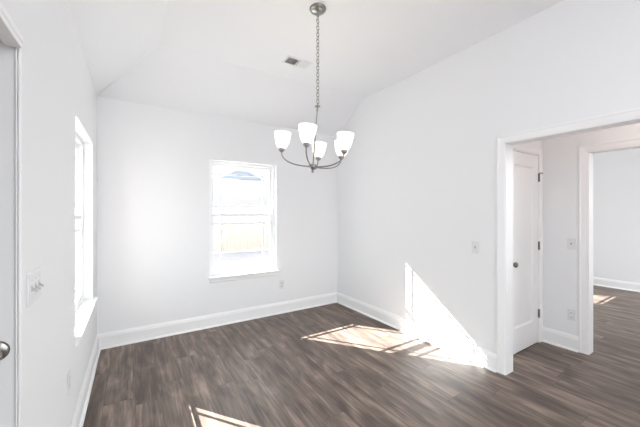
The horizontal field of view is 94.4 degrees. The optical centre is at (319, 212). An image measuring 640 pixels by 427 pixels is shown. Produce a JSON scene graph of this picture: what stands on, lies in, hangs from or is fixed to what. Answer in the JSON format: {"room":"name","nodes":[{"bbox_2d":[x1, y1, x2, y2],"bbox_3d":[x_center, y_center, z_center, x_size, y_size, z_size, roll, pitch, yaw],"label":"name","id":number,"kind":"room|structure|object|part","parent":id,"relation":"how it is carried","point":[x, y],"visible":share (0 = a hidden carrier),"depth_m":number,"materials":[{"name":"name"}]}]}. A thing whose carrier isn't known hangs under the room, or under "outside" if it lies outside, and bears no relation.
{"room":"dining room","nodes":[
{"label":"dining room","id":0,"kind":"room"},
{"bbox_2d":[0,0,96,426],"bbox_3d":[-1.053,0.060,0.955,0.140,2.700,5.140,0,0,-32],"label":"wall","id":1,"kind":"structure","parent":0,"point":[59,97],"depth_m":1.39,"materials":[{"name":"paint"}]},
{"bbox_2d":[0,1,22,426],"bbox_3d":[-0.310,0.416,-0.109,0.040,1.987,2.547,0,0,-32],"label":"trim","id":2,"kind":"structure","parent":1,"relation":"attached to","point":[10,35],"depth_m":0.95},
{"bbox_2d":[27,267,43,306],"bbox_3d":[-1.048,0.272,1.097,0.020,0.115,0.163,0,0,-32],"label":"light switch","id":3,"kind":"object","parent":1,"relation":"attached to","point":[34,284],"visible":1,"depth_m":1.07,"materials":[{"name":"plastic"}]},
{"bbox_2d":[67,369,69,394],"bbox_3d":[-1.423,0.962,1.679,0.009,0.115,0.071,0,0,-32],"label":"wall outlet","id":4,"kind":"object","parent":1,"relation":"attached to","point":[68,374],"visible":1,"depth_m":1.66,"materials":[{"name":"plastic"}]},
{"bbox_2d":[70,335,100,426],"bbox_3d":[-1.625,1.331,2.022,0.033,0.157,2.445,0,0,-32],"label":"baseboard","id":5,"kind":"structure","parent":1,"relation":"attached to","point":[79,415],"depth_m":2.23,"materials":[{"name":"white wood"}]},
{"bbox_3d":[-1.619,1.401,2.026,0.017,0.019,2.445,0,0,-32],"label":"shoe molding","id":6,"kind":"part","parent":5,"relation":"part of","materials":[{"name":"white wood"}]},
{"bbox_2d":[75,132,97,346],"bbox_3d":[-1.881,0.076,2.271,0.206,1.572,1.110,0,0,-32],"label":"window","id":7,"kind":"structure","parent":1,"relation":"in","point":[84,308],"depth_m":2.61,"materials":[{"name":"plastic"}]},
{"bbox_3d":[-1.923,-0.270,2.245,0.025,0.660,0.930,0,0,-32],"label":"sash","id":8,"kind":"part","parent":7,"relation":"part of","materials":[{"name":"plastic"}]},
{"bbox_2d":[75,219,79,297],"bbox_3d":[-1.901,0.397,2.259,0.012,0.674,0.858,0,0,-32],"label":"grille","id":9,"kind":"object","parent":7,"relation":"attached to","point":[77,230],"depth_m":2.54,"materials":[{"name":"plastic"}]},
{"bbox_3d":[-1.901,0.397,2.259,0.027,0.746,0.930,0,0,-32],"label":"sash","id":10,"kind":"part","parent":7,"relation":"part of","materials":[{"name":"plastic"}]},
{"bbox_3d":[-1.909,0.085,2.253,0.064,1.430,0.990,0,0,-32],"label":"frame","id":11,"kind":"part","parent":7,"relation":"part of","materials":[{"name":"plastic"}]},
{"bbox_2d":[97,97,336,333],"bbox_3d":[-1.047,-0.137,3.916,3.035,3.093,0.140,0,0,-32],"label":"wall","id":12,"kind":"structure","parent":0,"point":[153,162],"depth_m":3.47,"materials":[{"name":"paint"}]},
{"bbox_2d":[97,292,336,349],"bbox_3d":[-1.001,1.331,3.843,3.035,0.157,0.033,0,0,-32],"label":"baseboard","id":13,"kind":"structure","parent":12,"relation":"attached to","point":[112,339],"depth_m":3.60,"materials":[{"name":"white wood"}]},
{"bbox_2d":[208,160,278,282],"bbox_3d":[-1.013,0.071,3.925,1.008,1.602,0.222,0,0,-32],"label":"window","id":14,"kind":"structure","parent":12,"relation":"in","point":[220,275],"depth_m":3.93,"materials":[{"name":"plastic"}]},
{"bbox_3d":[-1.065,0.070,4.007,1.008,1.600,0.029,0,0,-32],"label":"outside casing","id":15,"kind":"part","parent":14,"relation":"part of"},
{"bbox_3d":[-1.043,-0.283,3.973,0.828,0.674,0.025,0,0,-32],"label":"sash","id":16,"kind":"part","parent":14,"relation":"part of","materials":[{"name":"plastic"}]},
{"bbox_2d":[213,167,268,213],"bbox_3d":[-1.043,-0.283,3.973,0.756,0.602,0.012,0,0,-32],"label":"grille","id":17,"kind":"object","parent":14,"relation":"attached to","point":[255,169],"depth_m":3.99,"materials":[{"name":"plastic"}]},
{"bbox_3d":[-1.029,0.399,3.951,0.828,0.762,0.027,0,0,-32],"label":"sash","id":18,"kind":"part","parent":14,"relation":"part of","materials":[{"name":"plastic"}]},
{"bbox_2d":[214,216,269,269],"bbox_3d":[-1.029,0.399,3.951,0.756,0.690,0.012,0,0,-32],"label":"grille","id":19,"kind":"object","parent":14,"relation":"attached to","point":[268,266],"depth_m":3.99,"materials":[{"name":"plastic"}]},
{"bbox_2d":[280,280,283,288],"bbox_3d":[-0.531,1.010,4.155,0.071,0.115,0.009,0,0,-32],"label":"wall outlet","id":20,"kind":"object","parent":12,"relation":"attached to","point":[281,281],"visible":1,"depth_m":4.15,"materials":[{"name":"plastic"}]},
{"bbox_2d":[213,178,267,205],"bbox_3d":[-3.933,-1.900,43.652,140.000,7.020,50.000,0,0,-32],"label":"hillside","id":21,"kind":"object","parent":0,"point":[234,192],"visible":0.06,"depth_m":31.72,"materials":[{"name":"white"}]},
{"bbox_2d":[221,170,264,180],"bbox_3d":[-15.728,-5.315,59.306,8.600,6.250,7.800,0,0,-15],"label":"house","id":22,"kind":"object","parent":21,"relation":"on","point":[238,172],"visible":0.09,"depth_m":56.72,"materials":[{"name":"blue"}]},
{"bbox_2d":[214,248,268,262],"bbox_3d":[8.015,1.710,-12.679,120.000,0.200,70.000,0,0,-32],"label":"ground","id":23,"kind":"structure","parent":0,"point":[227,256],"depth_m":11.04,"materials":[{"name":"soil"}]},
{"bbox_2d":[213,207,268,251],"bbox_3d":[-2.405,0.705,12.741,21.650,1.850,0.150,0,0,-32],"label":"wooden fence","id":24,"kind":"object","parent":23,"relation":"on","point":[235,237],"visible":0.04,"depth_m":12.12,"materials":[{"name":"brown wood"}]},
{"bbox_3d":[-4.387,0.670,11.432,2.400,1.780,0.055,0,0,-32],"label":"board panel","id":25,"kind":"part","parent":24,"relation":"part of","materials":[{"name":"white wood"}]},
{"bbox_3d":[-2.358,0.670,12.714,2.400,1.780,0.055,0,0,-32],"label":"board panel","id":26,"kind":"part","parent":24,"relation":"part of","materials":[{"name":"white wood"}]},
{"bbox_2d":[67,0,563,136],"bbox_3d":[0.326,-1.427,1.744,3.035,0.473,5.000,0,0,-32],"label":"ceiling","id":27,"kind":"structure","parent":0,"point":[218,58],"depth_m":2.76,"materials":[{"name":"paint"}]},
{"bbox_2d":[281,55,312,69],"bbox_3d":[-0.242,-1.577,3.130,0.290,0.013,0.165,0,0,-32],"label":"ceiling vent","id":28,"kind":"object","parent":27,"relation":"in","point":[289,60],"visible":1,"depth_m":3.13,"materials":[{"name":"white metal"}]},
{"bbox_2d":[275,3,353,172],"bbox_3d":[-0.016,-0.945,2.303,0.597,1.276,0.540,0,0,-32],"label":"chandelier","id":29,"kind":"object","parent":27,"relation":"hanging from","point":[307,131],"visible":1,"depth_m":2.26,"materials":[{"name":"white glass"}]},
{"bbox_3d":[-0.287,-0.557,2.294,0.129,0.129,0.129,0,0,-32],"label":"lamp shade","id":30,"kind":"part","parent":29,"relation":"part of","materials":[{"name":"white glass"}]},
{"bbox_3d":[-0.193,-0.410,2.298,0.221,0.119,0.010,0,0,-2],"label":"arm","id":31,"kind":"part","parent":29,"relation":"part of","materials":[{"name":"silver metal"}]},
{"bbox_3d":[-0.084,-0.542,2.056,0.129,0.129,0.129,0,0,-32],"label":"lamp shade","id":32,"kind":"part","parent":29,"relation":"part of","materials":[{"name":"white glass"}]},
{"bbox_3d":[-0.026,-0.611,2.301,0.060,0.483,0.050,0,0,-32],"label":"stem","id":33,"kind":"part","parent":29,"relation":"part of","materials":[{"name":"silver metal"}]},
{"bbox_3d":[-0.017,-1.194,2.303,0.020,0.701,0.021,0,0,15],"label":"chain","id":34,"kind":"part","parent":29,"relation":"part of","materials":[{"name":"silver metal"}]},
{"bbox_3d":[-0.005,-0.536,2.553,0.129,0.129,0.129,0,0,-32],"label":"lamp shade","id":35,"kind":"part","parent":29,"relation":"part of","materials":[{"name":"white glass"}]},
{"bbox_3d":[0.073,-0.390,2.372,0.235,0.091,0.026,0,0,-32],"label":"arm","id":36,"kind":"part","parent":29,"relation":"part of","materials":[{"name":"silver metal"}]},
{"bbox_3d":[0.074,-0.390,2.239,0.129,0.091,0.204,0,0,-32],"label":"arm","id":37,"kind":"part","parent":29,"relation":"part of","materials":[{"name":"silver metal"}]},
{"bbox_3d":[0.184,-0.521,2.425,0.129,0.129,0.129,0,0,-32],"label":"lamp shade","id":38,"kind":"part","parent":29,"relation":"part of","materials":[{"name":"white glass"}]},
{"bbox_3d":[0.188,-0.521,2.189,0.129,0.129,0.129,0,0,-32],"label":"lamp shade","id":39,"kind":"part","parent":29,"relation":"part of","materials":[{"name":"white glass"}]},
{"bbox_2d":[83,285,639,426],"bbox_3d":[1.973,1.470,2.868,9.600,0.120,5.140,0,0,-32],"label":"floor","id":40,"kind":"structure","parent":0,"point":[335,364],"depth_m":2.47,"materials":[{"name":"brown wood"}]},
{"bbox_2d":[337,0,639,353],"bbox_3d":[1.625,-0.137,2.648,0.128,3.093,5.140,0,0,-32],"label":"wall","id":41,"kind":"structure","parent":0,"point":[417,176],"depth_m":2.94,"materials":[{"name":"paint"}]},
{"bbox_2d":[337,292,496,372],"bbox_3d":[0.906,1.331,3.636,0.033,0.157,2.422,0,0,-32],"label":"baseboard","id":42,"kind":"structure","parent":41,"relation":"attached to","point":[484,358],"depth_m":3.21,"materials":[{"name":"white wood"}]},
{"bbox_2d":[472,241,478,253],"bbox_3d":[1.454,0.330,2.780,0.020,0.115,0.071,0,0,-32],"label":"light switch","id":43,"kind":"object","parent":41,"relation":"attached to","point":[475,244],"visible":1,"depth_m":2.78,"materials":[{"name":"plastic"}]},
{"bbox_2d":[497,107,639,374],"bbox_3d":[2.095,0.371,1.894,0.140,2.077,1.792,0,0,-32],"label":"door frame","id":44,"kind":"structure","parent":41,"relation":"attached to","point":[505,143],"depth_m":2.57,"materials":[{"name":"white wood"}]},
{"bbox_2d":[522,140,541,148],"bbox_3d":[2.009,0.110,3.057,0.957,2.600,0.120,0,0,-32],"label":"wall","id":45,"kind":"structure","parent":0,"point":[538,144],"depth_m":3.18,"materials":[{"name":"paint"}]},
{"bbox_2d":[513,150,542,353],"bbox_3d":[2.120,0.395,3.032,0.683,2.006,0.102,0,0,-32],"label":"door","id":46,"kind":"structure","parent":45,"relation":"in","point":[526,177],"depth_m":3.07,"materials":[{"name":"white paint"}]},
{"bbox_3d":[2.080,0.338,3.045,0.400,1.641,0.033,0,0,-32],"label":"panel","id":47,"kind":"part","parent":46,"relation":"part of","materials":[{"name":"white paint"}]},
{"bbox_2d":[513,144,542,342],"bbox_3d":[2.059,0.360,3.078,0.790,2.100,0.137,0,0,-32],"label":"door frame","id":48,"kind":"structure","parent":45,"relation":"attached to","point":[523,148],"depth_m":3.21,"materials":[{"name":"white wood"}]},
{"bbox_2d":[542,123,639,335],"bbox_3d":[0.835,-0.086,2.066,4.240,2.993,5.000,0,0,-32],"label":"wall","id":49,"kind":"structure","parent":0,"point":[560,154],"depth_m":3.11,"materials":[{"name":"paint"}]},
{"bbox_2d":[543,326,577,352],"bbox_3d":[2.517,1.331,3.118,0.033,0.157,0.318,0,0,-32],"label":"baseboard","id":50,"kind":"structure","parent":49,"relation":"attached to","point":[561,339],"depth_m":3.11,"materials":[{"name":"white wood"}]},
{"bbox_3d":[2.510,1.401,3.114,0.017,0.019,0.318,0,0,-32],"label":"shoe molding","id":51,"kind":"part","parent":50,"relation":"part of","materials":[{"name":"white wood"}]},
{"bbox_2d":[567,238,575,249],"bbox_3d":[2.575,0.325,3.038,0.020,0.115,0.071,0,0,-32],"label":"light switch","id":52,"kind":"object","parent":49,"relation":"attached to","point":[571,242],"visible":1,"depth_m":3.04,"materials":[{"name":"plastic"}]},
{"bbox_2d":[567,308,575,320],"bbox_3d":[2.580,1.050,3.041,0.009,0.115,0.071,0,0,-32],"label":"wall outlet","id":53,"kind":"object","parent":49,"relation":"attached to","point":[571,313],"visible":1,"depth_m":3.04,"materials":[{"name":"plastic"}]},
{"bbox_2d":[578,137,639,354],"bbox_3d":[2.951,0.371,2.563,0.132,2.078,1.084,0,0,-32],"label":"door frame","id":54,"kind":"structure","parent":49,"relation":"attached to","point":[585,152],"depth_m":2.95,"materials":[{"name":"white wood"}]},
{"bbox_2d":[593,148,639,282],"bbox_3d":[5.498,0.110,5.629,0.150,2.600,4.240,0,0,-32],"label":"wall","id":55,"kind":"structure","parent":0,"point":[616,174],"depth_m":5.48,"materials":[{"name":"paint"}]},
{"bbox_2d":[593,277,639,291],"bbox_3d":[5.458,1.331,5.521,0.033,0.157,4.100,0,0,-32],"label":"baseboard","id":56,"kind":"structure","parent":55,"relation":"attached to","point":[611,283],"depth_m":5.47,"materials":[{"name":"white wood"}]},
{"bbox_3d":[5.452,1.401,5.516,0.017,0.019,4.100,0,0,-32],"label":"shoe molding","id":57,"kind":"part","parent":56,"relation":"part of","materials":[{"name":"white wood"}]},
{"bbox_3d":[-0.875,0.235,-0.296,1.105,2.350,2.835,0,0,-32],"label":"wall","id":58,"kind":"structure","parent":0,"visible":0},
{"bbox_2d":[0,40,17,426],"bbox_3d":[-1.310,0.426,0.731,0.806,1.943,0.107,0,0,-32],"label":"door","id":59,"kind":"structure","parent":58,"relation":"in","point":[7,53],"depth_m":0.94,"materials":[{"name":"white paint"}]},
{"bbox_3d":[-0.999,0.437,0.903,0.062,0.062,0.067,0,0,-32],"label":"knob","id":60,"kind":"part","parent":59,"relation":"part of","materials":[{"name":"silver metal"}]}
]}

